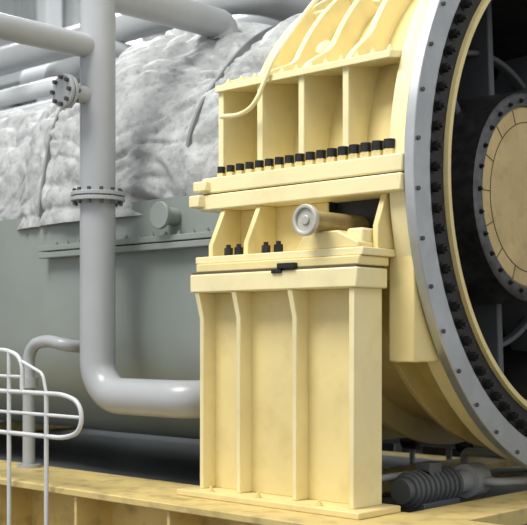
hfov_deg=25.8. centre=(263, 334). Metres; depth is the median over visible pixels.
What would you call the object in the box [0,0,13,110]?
wall
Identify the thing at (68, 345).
drain pipe
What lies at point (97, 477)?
base frame
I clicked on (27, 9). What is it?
wall
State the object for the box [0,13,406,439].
casing
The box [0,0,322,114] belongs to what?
overhead pipework
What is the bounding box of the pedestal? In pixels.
[177,255,400,519]
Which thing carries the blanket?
on the casing at (167, 102)
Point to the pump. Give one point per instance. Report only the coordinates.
(431, 485)
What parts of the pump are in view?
motor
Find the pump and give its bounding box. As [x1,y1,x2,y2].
[382,461,526,512]
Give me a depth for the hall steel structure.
23.00 m
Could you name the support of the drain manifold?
on the base frame
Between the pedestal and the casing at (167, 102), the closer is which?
the pedestal
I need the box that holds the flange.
[38,228,213,258]
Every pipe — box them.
[0,0,237,418]
[17,335,79,468]
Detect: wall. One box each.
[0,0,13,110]
[14,0,79,102]
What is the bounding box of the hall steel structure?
[0,0,78,102]
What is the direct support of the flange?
attached to the casing at (167, 102)
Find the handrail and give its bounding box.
[0,348,83,524]
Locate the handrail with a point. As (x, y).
(9, 391)
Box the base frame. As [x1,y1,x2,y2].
[0,421,526,524]
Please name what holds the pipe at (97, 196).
attached to the casing at (167, 102)
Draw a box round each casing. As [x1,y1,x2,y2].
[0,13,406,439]
[189,0,526,468]
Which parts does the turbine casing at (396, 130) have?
paw sole plate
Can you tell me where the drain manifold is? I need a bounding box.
[382,438,504,462]
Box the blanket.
[0,13,301,229]

